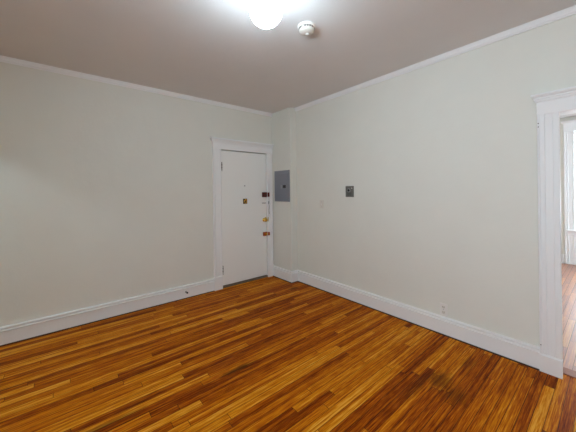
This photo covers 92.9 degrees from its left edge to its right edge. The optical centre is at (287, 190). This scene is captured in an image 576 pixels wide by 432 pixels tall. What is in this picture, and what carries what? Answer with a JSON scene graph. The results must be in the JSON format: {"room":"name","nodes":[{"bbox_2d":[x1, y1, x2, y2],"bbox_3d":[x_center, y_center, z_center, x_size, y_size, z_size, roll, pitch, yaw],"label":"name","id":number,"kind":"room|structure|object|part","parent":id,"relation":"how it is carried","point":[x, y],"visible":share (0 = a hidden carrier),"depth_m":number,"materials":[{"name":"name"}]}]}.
{"room":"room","nodes":[
{"label":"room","id":0,"kind":"room"},
{"bbox_2d":[0,62,271,326],"bbox_3d":[-2.507,0.088,2.845,6.280,2.714,0.160,-1,0,-40],"label":"wall","id":1,"kind":"structure","parent":0,"point":[106,190],"depth_m":3.07,"materials":[{"name":"paint"}]},
{"bbox_2d":[0,279,213,344],"bbox_3d":[-2.105,1.354,3.043,2.728,0.172,0.031,-1,0,-40],"label":"baseboard","id":2,"kind":"structure","parent":1,"relation":"attached to","point":[15,332],"depth_m":3.02,"materials":[{"name":"white paint"}]},
{"bbox_2d":[0,55,272,116],"bbox_3d":[-1.725,-1.254,3.381,3.792,0.048,0.037,-1,0,-40],"label":"trim","id":3,"kind":"structure","parent":1,"relation":"attached to","point":[4,59],"depth_m":3.17,"materials":[{"name":"white paint"}]},
{"bbox_2d":[210,137,273,290],"bbox_3d":[-0.681,0.327,4.255,1.094,2.192,0.125,-1,0,-40],"label":"door","id":4,"kind":"structure","parent":1,"relation":"in","point":[242,181],"depth_m":4.23,"materials":[{"name":"white paint"}]},
{"bbox_3d":[-1.017,0.315,3.959,0.125,1.845,0.030,-1,0,-40],"label":"casing","id":5,"kind":"part","parent":4,"relation":"part of","materials":[{"name":"white paint"}]},
{"bbox_3d":[-0.676,-0.731,4.233,1.094,0.076,0.060,-1,0,-40],"label":"head moulding","id":6,"kind":"part","parent":4,"relation":"part of","materials":[{"name":"white paint"}]},
{"bbox_3d":[-0.674,-0.653,4.256,1.061,0.084,0.026,-1,0,-40],"label":"head casing","id":7,"kind":"part","parent":4,"relation":"part of","materials":[{"name":"white paint"}]},
{"bbox_3d":[-0.303,0.306,4.553,0.108,1.845,0.030,-1,0,-40],"label":"casing","id":8,"kind":"part","parent":4,"relation":"part of","materials":[{"name":"white paint"}]},
{"bbox_2d":[272,107,297,270],"bbox_3d":[-0.061,0.059,4.464,0.128,2.714,0.481,-1,0,-40],"label":"wall","id":9,"kind":"structure","parent":0,"point":[285,249],"depth_m":4.33,"materials":[{"name":"paint"}]},
{"bbox_2d":[274,170,289,201],"bbox_3d":[-0.102,-0.078,4.389,0.028,0.496,0.378,-1,0,-40],"label":"breaker panel","id":10,"kind":"object","parent":9,"relation":"attached to","point":[281,178],"visible":1,"depth_m":4.36,"materials":[{"name":"grey metal"}]},
{"bbox_3d":[-0.104,-0.061,4.387,0.011,0.419,0.334,-1,0,-40],"label":"door","id":11,"kind":"part","parent":10,"relation":"part of","materials":[{"name":"grey metal"}]},
{"bbox_2d":[0,276,575,431],"bbox_3d":[-0.738,1.474,0.654,6.170,0.100,5.850,-1,0,-40],"label":"floor","id":12,"kind":"structure","parent":0,"point":[267,354],"depth_m":2.08,"materials":[{"name":"brown wood"}]},
{"bbox_2d":[0,0,575,117],"bbox_3d":[0.938,-1.361,2.077,10.620,0.100,5.850,-1,0,-40],"label":"ceiling","id":13,"kind":"structure","parent":0,"point":[214,50],"depth_m":2.33,"materials":[{"name":"paint"}]},
{"bbox_2d":[249,0,282,28],"bbox_3d":[-0.136,-1.155,1.685,0.210,0.285,0.210,-1,0,-40],"label":"ceiling light","id":14,"kind":"object","parent":13,"relation":"attached to","point":[266,14],"visible":1,"depth_m":1.63,"materials":[{"name":"white glass"}]},
{"bbox_2d":[298,21,314,35],"bbox_3d":[0.147,-1.274,2.166,0.140,0.055,0.140,-1,0,-40],"label":"smoke detector","id":15,"kind":"object","parent":13,"relation":"attached to","point":[306,28],"visible":1,"depth_m":2.13,"materials":[{"name":"white plastic"}]},
{"bbox_2d":[296,14,575,346],"bbox_3d":[1.638,0.038,2.612,0.115,2.714,5.500,-1,0,-40],"label":"wall","id":16,"kind":"structure","parent":0,"point":[439,159],"depth_m":2.67,"materials":[{"name":"paint"}]},
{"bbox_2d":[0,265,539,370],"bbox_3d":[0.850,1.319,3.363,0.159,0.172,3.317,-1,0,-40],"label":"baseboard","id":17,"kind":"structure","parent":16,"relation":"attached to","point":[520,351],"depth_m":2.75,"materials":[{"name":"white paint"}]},
{"bbox_2d":[320,200,323,207],"bbox_3d":[0.475,0.190,3.907,0.018,0.118,0.072,-1,0,-40],"label":"light switch","id":18,"kind":"object","parent":16,"relation":"attached to","point":[321,201],"visible":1,"depth_m":3.90,"materials":[{"name":"white plastic"}]},
{"bbox_2d":[345,186,353,196],"bbox_3d":[0.788,0.007,3.523,0.026,0.142,0.127,-1,0,-40],"label":"intercom","id":19,"kind":"object","parent":16,"relation":"attached to","point":[349,189],"visible":1,"depth_m":3.51,"materials":[{"name":"silver metal"}]},
{"bbox_2d":[294,5,575,110],"bbox_3d":[1.717,-1.296,2.379,0.037,0.048,5.019,-1,0,-40],"label":"trim","id":20,"kind":"structure","parent":16,"relation":"attached to","point":[570,11],"depth_m":2.52,"materials":[{"name":"white paint"}]},
{"bbox_2d":[440,303,447,315],"bbox_3d":[1.519,1.157,2.674,0.010,0.116,0.070,-1,0,-40],"label":"wall outlet","id":21,"kind":"object","parent":16,"relation":"attached to","point":[443,307],"visible":1,"depth_m":2.67,"materials":[{"name":"white plastic"}]},
{"bbox_2d":[530,86,575,378],"bbox_3d":[2.343,0.319,1.749,0.203,2.136,1.155,-1,0,-40],"label":"trim","id":22,"kind":"structure","parent":16,"relation":"attached to","point":[551,105],"depth_m":2.07,"materials":[{"name":"white paint"}]},
{"bbox_3d":[1.988,0.334,2.082,0.031,1.843,0.124,-1,0,-40],"label":"casing","id":23,"kind":"part","parent":22,"relation":"part of","materials":[{"name":"white paint"}]},
{"bbox_3d":[2.274,-0.717,1.702,0.057,0.062,1.155,-1,0,-40],"label":"head moulding","id":24,"kind":"part","parent":22,"relation":"part of","materials":[{"name":"white paint"}]},
{"bbox_3d":[2.287,-0.641,1.712,0.027,0.100,1.095,-1,0,-40],"label":"head casing","id":25,"kind":"part","parent":22,"relation":"part of","materials":[{"name":"white paint"}]},
{"bbox_2d":[560,116,575,262],"bbox_3d":[5.602,-0.009,4.676,0.150,2.714,3.400,-1,0,-40],"label":"wall","id":26,"kind":"structure","parent":0,"point":[573,117],"depth_m":5.12,"materials":[{"name":"paint"}]},
{"bbox_2d":[561,119,575,264],"bbox_3d":[5.695,0.027,4.483,0.195,2.640,1.727,-1,0,-40],"label":"window","id":27,"kind":"structure","parent":26,"relation":"in","point":[569,127],"depth_m":5.04,"materials":[{"name":"white paint"}]},
{"bbox_3d":[5.636,-1.195,4.446,0.070,0.195,1.727,-1,0,-40],"label":"head casing","id":28,"kind":"part","parent":27,"relation":"part of","materials":[{"name":"white paint"}]},
{"bbox_3d":[5.665,0.754,4.451,0.095,0.095,1.605,-1,0,-40],"label":"sill","id":29,"kind":"part","parent":27,"relation":"part of","materials":[{"name":"white paint"}]},
{"bbox_3d":[5.749,-0.639,4.534,0.035,0.930,1.375,-1,0,-40],"label":"sash","id":30,"kind":"part","parent":27,"relation":"part of","materials":[{"name":"white paint"}]},
{"bbox_2d":[562,263,575,370],"bbox_3d":[4.009,1.417,3.336,4.340,0.100,3.700,-1,0,-40],"label":"floor","id":31,"kind":"structure","parent":0,"point":[568,270],"depth_m":3.03,"materials":[{"name":"brown wood"}]},
{"bbox_2d":[563,367,575,378],"bbox_3d":[2.403,1.393,1.789,0.107,0.026,0.869,-1,0,-40],"label":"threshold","id":32,"kind":"structure","parent":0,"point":[566,371],"depth_m":2.09,"materials":[{"name":"brown wood"}]}
]}

